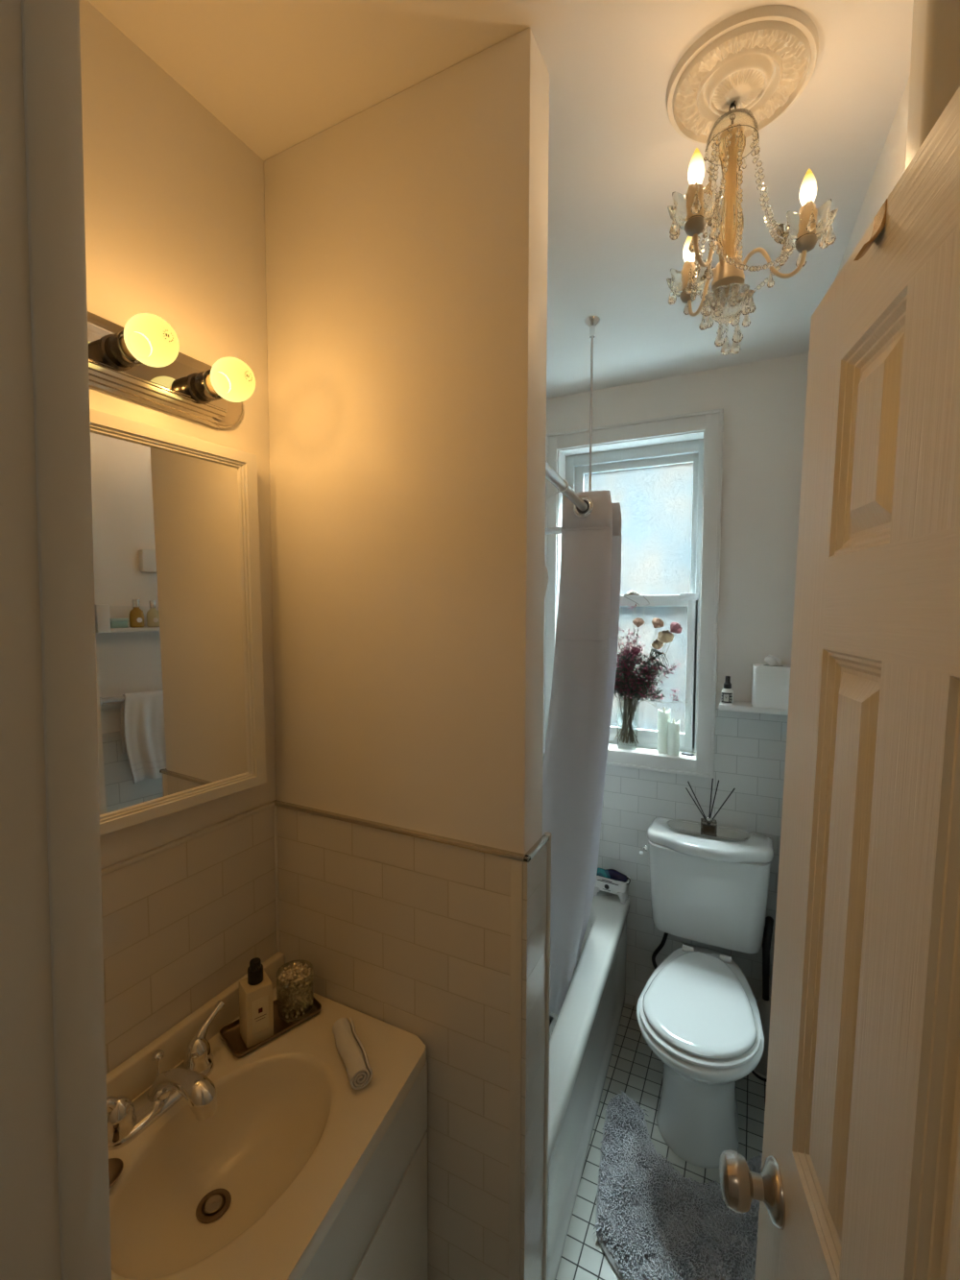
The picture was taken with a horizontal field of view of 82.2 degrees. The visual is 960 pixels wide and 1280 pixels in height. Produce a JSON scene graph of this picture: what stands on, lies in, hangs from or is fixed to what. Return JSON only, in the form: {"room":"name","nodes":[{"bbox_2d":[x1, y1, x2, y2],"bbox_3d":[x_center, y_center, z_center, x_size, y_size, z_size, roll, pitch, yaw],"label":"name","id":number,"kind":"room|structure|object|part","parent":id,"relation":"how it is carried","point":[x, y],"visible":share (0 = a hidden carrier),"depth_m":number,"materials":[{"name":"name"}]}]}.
{"room":"bathroom","nodes":[
{"label":"bathroom","id":0,"kind":"room"},
{"bbox_2d":[79,0,276,869],"bbox_3d":[-0.278,0.286,1.529,0.080,2.490,2.350,2,4,27],"label":"wall","id":1,"kind":"structure","parent":0,"point":[175,200],"depth_m":0.92,"materials":[{"name":"paint"}]},
{"bbox_2d":[87,311,255,429],"bbox_3d":[-0.502,-0.422,0.781,0.149,0.104,0.505,2,4,27],"label":"vanity light","id":2,"kind":"object","parent":1,"relation":"attached to","point":[141,361],"visible":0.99,"depth_m":0.86,"materials":[{"name":"silver metal"}]},
{"bbox_2d":[99,330,143,370],"bbox_3d":[-0.517,-0.422,0.802,0.041,0.048,0.048,2,4,27],"label":"socket","id":3,"kind":"object","parent":2,"relation":"attached to","point":[114,354],"depth_m":0.79,"materials":[{"name":"grey metal"}]},
{"bbox_3d":[-0.461,-0.421,0.774,0.068,0.067,0.067,2,4,27],"label":"globe bulb","id":4,"kind":"part","parent":2,"relation":"part of","materials":[{"name":"clear glass"}]},
{"bbox_2d":[186,369,222,404],"bbox_3d":[-0.457,-0.424,0.922,0.041,0.048,0.048,2,4,27],"label":"socket","id":5,"kind":"object","parent":2,"relation":"attached to","point":[200,390],"depth_m":0.91,"materials":[{"name":"grey metal"}]},
{"bbox_3d":[-0.401,-0.422,0.894,0.068,0.067,0.067,2,4,27],"label":"globe bulb","id":6,"kind":"part","parent":2,"relation":"part of","materials":[{"name":"clear glass"}]},
{"bbox_2d":[89,408,266,836],"bbox_3d":[-0.535,-0.027,0.894,0.046,0.626,0.392,1,3,31],"label":"mirror","id":7,"kind":"object","parent":1,"relation":"attached to","point":[180,683],"visible":0.64,"depth_m":0.91,"materials":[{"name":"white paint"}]},
{"bbox_2d":[100,801,274,876],"bbox_3d":[-0.570,0.354,0.848,0.011,0.009,0.645,2,4,27],"label":"trim","id":8,"kind":"structure","parent":1,"relation":"attached to","point":[114,867],"depth_m":0.95,"materials":[{"name":"white paint"}]},
{"bbox_2d":[100,806,276,1073],"bbox_3d":[-0.571,0.963,0.888,0.008,1.212,0.655,2,4,27],"label":"tiled wall","id":9,"kind":"structure","parent":1,"relation":"attached to","point":[183,923],"depth_m":0.96,"materials":[{"name":"white tile"}]},
{"bbox_2d":[273,805,279,952],"bbox_3d":[-0.422,0.517,1.145,0.007,0.352,0.007,0,3,4],"label":"trim","id":10,"kind":"structure","parent":9,"relation":"attached to","point":[275,807],"depth_m":1.14,"materials":[{"name":"white paint"}]},
{"bbox_2d":[264,27,549,854],"bbox_3d":[-0.158,0.314,1.058,0.558,2.490,0.085,2,4,27],"label":"wall","id":11,"kind":"structure","parent":0,"point":[406,237],"depth_m":0.95,"materials":[{"name":"paint"}]},
{"bbox_2d":[277,806,523,1279],"bbox_3d":[-0.176,0.954,1.052,0.550,1.212,0.008,2,4,27],"label":"tiled wall","id":12,"kind":"structure","parent":11,"relation":"attached to","point":[412,934],"depth_m":0.98,"materials":[{"name":"white tile"}]},
{"bbox_2d":[508,859,522,1279],"bbox_3d":[0.059,0.962,0.932,0.020,1.212,0.008,2,4,27],"label":"trim","id":13,"kind":"structure","parent":12,"relation":"attached to","point":[516,865],"depth_m":0.91,"materials":[{"name":"white paint"}]},
{"bbox_2d":[272,799,549,862],"bbox_3d":[-0.154,0.343,1.054,0.570,0.009,0.101,2,4,27],"label":"trim","id":14,"kind":"structure","parent":11,"relation":"attached to","point":[543,839],"depth_m":0.97,"materials":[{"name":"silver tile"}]},
{"bbox_2d":[520,842,547,1279],"bbox_3d":[0.093,0.960,0.967,0.008,1.212,0.097,2,4,27],"label":"tiled wall","id":15,"kind":"structure","parent":11,"relation":"attached to","point":[534,905],"depth_m":0.94,"materials":[{"name":"white tile"}]},
{"bbox_2d":[542,831,551,1279],"bbox_3d":[0.118,0.952,1.010,0.013,1.222,0.013,2,4,27],"label":"trim","id":16,"kind":"structure","parent":15,"relation":"attached to","point":[548,858],"depth_m":0.99,"materials":[{"name":"white paint"}]},
{"bbox_2d":[87,0,914,398],"bbox_3d":[0.204,-0.931,0.349,2.600,0.080,4.100,2,4,27],"label":"ceiling","id":17,"kind":"structure","parent":0,"point":[277,74],"depth_m":0.96,"materials":[{"name":"paint"}]},
{"bbox_2d":[545,315,600,534],"bbox_3d":[0.243,-0.660,1.561,0.338,0.600,1.279,0,3,4],"label":"shower rod","id":18,"kind":"object","parent":17,"relation":"hanging from","point":[551,475],"visible":0.41,"depth_m":1.65,"materials":[{"name":"white metal"}]},
{"bbox_2d":[544,479,568,596],"bbox_3d":[0.159,-0.226,1.365,0.120,0.333,0.050,2,4,27],"label":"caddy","id":19,"kind":"object","parent":18,"relation":"hanging from","point":[545,567],"visible":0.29,"depth_m":1.36,"materials":[{"name":"white plastic"}]},
{"bbox_3d":[0.250,-0.388,1.573,0.322,0.025,1.248,0,3,4],"label":"rod","id":20,"kind":"part","parent":18,"relation":"part of","materials":[{"name":"white metal"}]},
{"bbox_2d":[542,490,621,1014],"bbox_3d":[0.318,0.368,1.860,0.305,1.632,0.383,2,4,27],"label":"shower curtain","id":21,"kind":"object","parent":18,"relation":"hanging from","point":[574,765],"visible":0.94,"depth_m":1.68,"materials":[{"name":"white fabric"}]},
{"bbox_2d":[665,4,819,144],"bbox_3d":[0.426,-0.910,0.909,0.227,0.026,0.227,2,4,27],"label":"ceiling medallion","id":22,"kind":"object","parent":17,"relation":"attached to","point":[762,59],"visible":0.95,"depth_m":0.88,"materials":[{"name":"beige paint"}]},
{"bbox_2d":[666,99,838,355],"bbox_3d":[0.439,-0.699,0.918,0.274,0.418,0.284,2,4,27],"label":"chandelier","id":23,"kind":"object","parent":22,"relation":"hanging from","point":[735,134],"visible":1,"depth_m":0.91,"materials":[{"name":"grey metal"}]},
{"bbox_3d":[0.399,-0.745,1.047,0.025,0.060,0.025,2,4,27],"label":"candle bulb","id":24,"kind":"part","parent":23,"relation":"part of","materials":[{"name":"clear glass"}]},
{"bbox_3d":[0.336,-0.734,0.856,0.025,0.060,0.025,2,4,27],"label":"candle bulb","id":25,"kind":"part","parent":23,"relation":"part of","materials":[{"name":"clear glass"}]},
{"bbox_3d":[0.409,-0.633,1.004,0.007,0.057,0.102,-1,3,-12],"label":"arm","id":26,"kind":"part","parent":23,"relation":"part of","materials":[{"name":"gold metal"}]},
{"bbox_3d":[0.374,-0.627,0.896,0.102,0.057,0.007,-3,4,-41],"label":"arm","id":27,"kind":"part","parent":23,"relation":"part of","materials":[{"name":"gold metal"}]},
{"bbox_3d":[0.423,-0.573,0.943,0.084,0.052,0.080,2,4,27],"label":"dish","id":28,"kind":"part","parent":23,"relation":"part of","materials":[{"name":"clear glass"}]},
{"bbox_3d":[0.424,-0.749,0.932,0.038,0.230,0.038,2,4,27],"label":"rod","id":29,"kind":"part","parent":23,"relation":"part of","materials":[{"name":"metal"}]},
{"bbox_3d":[0.424,-0.887,0.924,0.011,0.045,0.012,3,4,37],"label":"hook chain","id":30,"kind":"part","parent":23,"relation":"part of","materials":[{"name":"grey metal"}]},
{"bbox_3d":[0.424,-0.855,0.926,0.082,0.046,0.082,2,4,27],"label":"canopy glass","id":31,"kind":"part","parent":23,"relation":"part of","materials":[{"name":"clear glass"}]},
{"bbox_3d":[0.486,-0.628,0.918,0.102,0.057,0.007,1,4,19],"label":"arm","id":32,"kind":"part","parent":23,"relation":"part of","materials":[{"name":"gold metal"}]},
{"bbox_3d":[0.534,-0.736,0.896,0.025,0.060,0.025,2,4,27],"label":"candle bulb","id":33,"kind":"part","parent":23,"relation":"part of","materials":[{"name":"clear glass"}]},
{"bbox_2d":[555,1003,766,1279],"bbox_3d":[0.198,1.624,0.497,2.600,0.060,4.100,2,4,27],"label":"floor","id":34,"kind":"structure","parent":0,"point":[635,1070],"depth_m":1.72,"materials":[{"name":"tile"}]},
{"bbox_2d":[300,1059,428,1279],"bbox_3d":[-0.359,1.163,0.837,0.425,0.819,0.553,2,4,27],"label":"vanity cabinet","id":35,"kind":"object","parent":34,"relation":"on","point":[379,1232],"visible":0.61,"depth_m":0.87,"materials":[{"name":"white paint"}]},
{"bbox_2d":[106,951,426,1279],"bbox_3d":[-0.357,0.753,0.806,0.432,0.164,0.570,2,4,27],"label":"sink","id":36,"kind":"object","parent":35,"relation":"in","point":[253,1189],"visible":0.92,"depth_m":0.84,"materials":[{"name":"white ceramic"}]},
{"bbox_2d":[108,1158,123,1188],"bbox_3d":[-0.508,0.726,0.740,0.046,0.012,0.051,2,4,27],"label":"soap dish","id":37,"kind":"object","parent":36,"relation":"on","point":[115,1165],"visible":0.34,"depth_m":0.75,"materials":[{"name":"gold metal"}]},
{"bbox_2d":[106,1000,224,1150],"bbox_3d":[-0.505,0.682,0.861,0.184,0.086,0.181,-1,4,-21],"label":"faucet","id":38,"kind":"object","parent":36,"relation":"on","point":[127,1119],"visible":0.88,"depth_m":0.83,"materials":[{"name":"silver metal"}]},
{"bbox_3d":[-0.539,0.692,0.793,0.048,0.062,0.083,2,4,27],"label":"handle","id":39,"kind":"part","parent":38,"relation":"part of","materials":[{"name":"silver metal"}]},
{"bbox_3d":[-0.519,0.690,0.888,0.017,0.056,0.017,2,4,27],"label":"lift rod","id":40,"kind":"part","parent":38,"relation":"part of","materials":[{"name":"silver metal"}]},
{"bbox_3d":[-0.503,0.718,0.868,0.056,0.014,0.176,2,4,27],"label":"plate","id":41,"kind":"part","parent":38,"relation":"part of","materials":[{"name":"silver metal"}]},
{"bbox_3d":[-0.457,0.689,0.843,0.142,0.069,0.040,2,4,27],"label":"spout","id":42,"kind":"part","parent":38,"relation":"part of","materials":[{"name":"silver metal"}]},
{"bbox_3d":[-0.467,0.675,0.936,0.048,0.080,0.079,2,4,27],"label":"handle","id":43,"kind":"part","parent":38,"relation":"part of","materials":[{"name":"silver metal"}]},
{"bbox_2d":[219,997,321,1057],"bbox_3d":[-0.387,0.710,1.026,0.085,0.010,0.166,3,5,45],"label":"tray","id":44,"kind":"object","parent":36,"relation":"on","point":[229,1033],"visible":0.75,"depth_m":1.00,"materials":[{"name":"brown wood"}]},
{"bbox_2d":[238,957,273,1047],"bbox_3d":[-0.404,0.645,0.993,0.047,0.139,0.048,-3,4,-39],"label":"lotion bottle","id":45,"kind":"object","parent":44,"relation":"on","point":[255,991],"visible":1,"depth_m":0.98,"materials":[{"name":"beige plastic"}]},
{"bbox_2d":[275,959,313,1021],"bbox_3d":[-0.353,0.671,1.052,0.068,0.081,0.068,2,4,27],"label":"glass jar","id":46,"kind":"object","parent":44,"relation":"on","point":[294,1000],"visible":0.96,"depth_m":1.02,"materials":[{"name":"clear glass"}]},
{"bbox_2d":[278,962,311,982],"bbox_3d":[-0.353,0.663,1.053,0.064,0.083,0.064,2,4,27],"label":"crystal","id":47,"kind":"object","parent":46,"relation":"in","point":[299,973],"visible":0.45,"depth_m":1.05,"materials":[{"name":"beige"}]},
{"bbox_2d":[332,1016,372,1089],"bbox_3d":[-0.219,0.701,0.938,0.039,0.034,0.124,-2,4,-29],"label":"rolled washcloth","id":48,"kind":"object","parent":36,"relation":"on","point":[350,1049],"visible":1,"depth_m":0.92,"materials":[{"name":"white fabric"}]},
{"bbox_3d":[-0.152,1.192,0.890,0.016,0.587,0.276,1,4,21],"label":"door","id":49,"kind":"part","parent":35,"relation":"part of","materials":[{"name":"white paint"}]},
{"bbox_2d":[547,890,630,1279],"bbox_3d":[0.145,1.292,1.749,0.518,0.458,1.300,2,4,27],"label":"bathtub","id":50,"kind":"object","parent":34,"relation":"on","point":[583,1034],"visible":0.25,"depth_m":1.61,"materials":[{"name":"ceramic"}]},
{"bbox_2d":[593,875,630,904],"bbox_3d":[0.523,0.991,2.214,0.154,0.090,0.068,2,4,31],"label":"holder","id":51,"kind":"object","parent":50,"relation":"on","point":[620,888],"visible":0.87,"depth_m":2.18,"materials":[{"name":"white plastic"}]},
{"bbox_3d":[0.471,1.010,2.228,0.036,0.050,0.036,2,4,31],"label":"leg","id":52,"kind":"part","parent":51,"relation":"part of","materials":[{"name":"white plastic"}]},
{"bbox_2d":[596,867,630,884],"bbox_3d":[0.529,0.940,2.206,0.156,0.045,0.042,2,4,31],"label":"packet","id":53,"kind":"object","parent":51,"relation":"in","point":[612,874],"visible":0.9,"depth_m":2.19,"materials":[{"name":"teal plastic"}]},
{"bbox_3d":[0.558,1.014,2.176,0.036,0.050,0.036,2,4,31],"label":"leg","id":54,"kind":"part","parent":51,"relation":"part of","materials":[{"name":"white plastic"}]},
{"bbox_2d":[592,1091,762,1279],"bbox_3d":[0.551,1.527,1.466,0.553,0.021,0.582,2,4,27],"label":"bath mat","id":55,"kind":"object","parent":34,"relation":"on","point":[654,1222],"visible":0.88,"depth_m":1.45,"materials":[{"name":"grey fabric"}]},
{"bbox_2d":[636,818,773,1168],"bbox_3d":[0.702,1.119,1.785,0.432,0.803,0.713,2,4,27],"label":"toilet","id":56,"kind":"object","parent":34,"relation":"on","point":[698,1012],"visible":1,"depth_m":1.73,"materials":[{"name":"white ceramic"}]},
{"bbox_3d":[0.599,0.764,2.013,0.019,0.026,0.055,2,4,31],"label":"flush lever","id":57,"kind":"part","parent":56,"relation":"part of","materials":[{"name":"silver metal"}]},
{"bbox_3d":[0.671,1.114,1.682,0.330,0.015,0.479,2,4,27],"label":"seat","id":58,"kind":"part","parent":56,"relation":"part of","materials":[{"name":"white plastic"}]},
{"bbox_3d":[0.674,1.094,1.686,0.312,0.020,0.467,2,4,27],"label":"lid","id":59,"kind":"part","parent":56,"relation":"part of","materials":[{"name":"white plastic"}]},
{"bbox_3d":[0.690,1.322,1.731,0.352,0.404,0.586,2,4,27],"label":"bowl","id":60,"kind":"part","parent":56,"relation":"part of","materials":[{"name":"white ceramic"}]},
{"bbox_2d":[666,819,749,841],"bbox_3d":[0.831,0.697,2.014,0.284,0.012,0.120,2,4,27],"label":"oval tray","id":61,"kind":"object","parent":56,"relation":"on","point":[730,833],"visible":0.98,"depth_m":2.02,"materials":[{"name":"white ceramic"}]},
{"bbox_2d":[685,778,735,834],"bbox_3d":[0.836,0.600,2.006,0.169,0.200,0.044,1,4,19],"label":"reed diffuser","id":62,"kind":"object","parent":61,"relation":"on","point":[709,825],"visible":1,"depth_m":2.00,"materials":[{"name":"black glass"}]},
{"bbox_2d":[700,818,717,834],"bbox_3d":[0.836,0.680,2.011,0.052,0.040,0.044,1,4,19],"label":"bottle","id":63,"kind":"object","parent":62,"relation":"on","point":[708,825],"depth_m":1.99,"materials":[{"name":"clear glass"}]},
{"bbox_3d":[0.822,0.906,1.995,0.400,0.325,0.194,2,4,27],"label":"tank","id":64,"kind":"part","parent":56,"relation":"part of","materials":[{"name":"white ceramic"}]},
{"bbox_3d":[0.819,0.725,1.978,0.418,0.039,0.222,2,4,27],"label":"tank lid","id":65,"kind":"part","parent":56,"relation":"part of","materials":[{"name":"white ceramic"}]},
{"bbox_2d":[751,916,773,1082],"bbox_3d":[1.002,1.236,1.920,0.099,0.555,0.108,2,4,27],"label":"toilet brush","id":66,"kind":"object","parent":34,"relation":"on","point":[763,1003],"visible":0.6,"depth_m":1.90,"materials":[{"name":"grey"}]},
{"bbox_3d":[0.998,1.111,1.915,0.034,0.306,0.028,2,4,27],"label":"handle","id":67,"kind":"part","parent":66,"relation":"part of","materials":[{"name":"black plastic"}]},
{"bbox_2d":[546,352,808,708],"bbox_3d":[0.708,0.248,2.236,1.045,2.490,0.160,2,4,27],"label":"wall","id":68,"kind":"structure","parent":0,"point":[763,402],"depth_m":1.98,"materials":[{"name":"paint"}]},
{"bbox_2d":[542,408,724,778],"bbox_3d":[0.600,-0.171,2.228,0.679,1.350,0.148,2,4,27],"label":"window","id":69,"kind":"structure","parent":68,"relation":"in","point":[696,438],"depth_m":2.16,"materials":[{"name":"white paint"}]},
{"bbox_2d":[615,696,640,749],"bbox_3d":[0.604,0.340,2.257,0.095,0.205,0.095,1,3,15],"label":"glass vase","id":70,"kind":"object","parent":69,"relation":"on","point":[627,711],"visible":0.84,"depth_m":2.22,"materials":[{"name":"clear glass"}]},
{"bbox_2d":[613,596,687,743],"bbox_3d":[0.598,0.122,2.228,0.460,0.597,0.182,2,4,25],"label":"flower bouquet","id":71,"kind":"object","parent":70,"relation":"in","point":[630,685],"visible":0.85,"depth_m":2.19,"materials":[{"name":"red plant"}]},
{"bbox_3d":[0.673,0.185,2.209,0.196,0.462,0.014,2,4,27],"label":"flower stem","id":72,"kind":"part","parent":71,"relation":"part of","materials":[{"name":"plant"}]},
{"bbox_3d":[0.622,-0.171,2.278,0.564,1.223,0.040,2,4,27],"label":"frame","id":73,"kind":"part","parent":69,"relation":"part of","materials":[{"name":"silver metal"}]},
{"bbox_3d":[0.632,-0.444,2.268,0.500,0.587,0.016,2,4,27],"label":"sash","id":74,"kind":"part","parent":69,"relation":"part of","materials":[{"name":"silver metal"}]},
{"bbox_3d":[0.626,0.116,2.279,0.508,0.612,0.023,2,4,27],"label":"sash","id":75,"kind":"part","parent":69,"relation":"part of","materials":[{"name":"white wood"}]},
{"bbox_2d":[657,707,670,752],"bbox_3d":[0.733,0.356,2.194,0.047,0.181,0.047,2,4,27],"label":"pillar candle","id":76,"kind":"object","parent":69,"relation":"on","point":[664,716],"visible":0.91,"depth_m":2.17,"materials":[{"name":"white wax"}]},
{"bbox_2d":[667,718,679,755],"bbox_3d":[0.757,0.376,2.151,0.045,0.146,0.045,2,4,27],"label":"pillar candle","id":77,"kind":"object","parent":69,"relation":"on","point":[673,731],"visible":1,"depth_m":2.13,"materials":[{"name":"white wax"}]},
{"bbox_2d":[680,751,694,756],"bbox_3d":[0.812,0.446,2.152,0.024,0.007,0.044,-3,5,-43],"label":"clip","id":78,"kind":"object","parent":69,"relation":"on","point":[683,753],"visible":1,"depth_m":2.15,"materials":[{"name":"silver plastic"}]},
{"bbox_2d":[542,708,788,1006],"bbox_3d":[0.655,0.872,2.204,1.016,1.247,0.008,2,4,27],"label":"tiled wall","id":79,"kind":"structure","parent":68,"relation":"attached to","point":[750,748],"depth_m":2.10,"materials":[{"name":"white tile"}]},
{"bbox_2d":[719,700,788,715],"bbox_3d":[0.981,0.239,1.946,0.245,0.020,0.109,2,4,27],"label":"wall shelf","id":80,"kind":"object","parent":68,"relation":"attached to","point":[736,706],"visible":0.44,"depth_m":1.92,"materials":[{"name":"white paint"}]},
{"bbox_2d":[721,676,733,704],"bbox_3d":[0.885,0.178,1.969,0.039,0.099,0.040,2,4,35],"label":"spray bottle","id":81,"kind":"object","parent":80,"relation":"on","point":[727,694],"visible":1,"depth_m":1.96,"materials":[{"name":"white plastic"}]},
{"bbox_3d":[0.877,0.206,1.958,0.035,0.028,0.010,2,4,35],"label":"label panel","id":82,"kind":"part","parent":81,"relation":"part of","materials":[{"name":"grey paper"}]},
{"bbox_2d":[751,654,791,709],"bbox_3d":[1.019,0.141,1.917,0.124,0.179,0.095,2,4,24],"label":"tissue box","id":83,"kind":"object","parent":80,"relation":"on","point":[771,681],"visible":0.81,"depth_m":1.88,"materials":[{"name":"white plastic"}]},
{"bbox_2d":[807,75,910,369],"bbox_3d":[0.766,0.320,0.995,0.105,2.490,2.341,2,4,23],"label":"wall","id":84,"kind":"structure","parent":0,"point":[890,167],"depth_m":1.02,"materials":[{"name":"paint"}]},
{"bbox_2d":[719,85,959,1279],"bbox_3d":[0.297,0.599,0.458,0.100,1.968,0.618,2,4,15],"label":"door","id":85,"kind":"structure","parent":84,"relation":"in","point":[858,1178],"depth_m":0.47,"materials":[{"name":"white paint"}]},
{"bbox_3d":[0.336,0.680,0.688,0.066,0.066,0.066,2,4,15],"label":"knob","id":86,"kind":"part","parent":85,"relation":"part of","materials":[{"name":"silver metal"}]},
{"bbox_2d":[853,193,890,261],"bbox_3d":[0.372,-0.364,0.493,0.056,0.053,0.028,2,4,15],"label":"hook","id":87,"kind":"object","parent":85,"relation":"attached to","point":[880,221],"visible":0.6,"depth_m":0.49,"materials":[{"name":"white plastic"}]},
{"bbox_2d":[905,0,959,169],"bbox_3d":[0.550,0.341,0.625,0.179,2.490,0.085,2,4,27],"label":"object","id":88,"kind":"structure","parent":84,"relation":"attached to","point":[935,44],"depth_m":0.57,"materials":[{"name":"white paint"}]},
{"bbox_3d":[0.046,0.369,0.115,2.600,2.490,0.110,2,4,27],"label":"wall","id":89,"kind":"structure","parent":0,"visible":0},
{"bbox_2d":[0,0,111,1279],"bbox_3d":[-0.302,0.572,0.309,0.156,2.060,0.132,2,4,27],"label":"trim","id":90,"kind":"structure","parent":89,"relation":"attached to","point":[55,1224],"depth_m":0.28,"materials":[{"name":"white paint"}]},
{"label":"outside","id":91,"kind":"structure","parent":0,"visible":0},
{"bbox_2d":[584,462,693,732],"bbox_3d":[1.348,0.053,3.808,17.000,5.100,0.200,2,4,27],"label":"window pane","id":92,"kind":"structure","parent":91,"point":[656,502],"depth_m":3.74,"materials":[{"name":"clear glass"}]}
]}

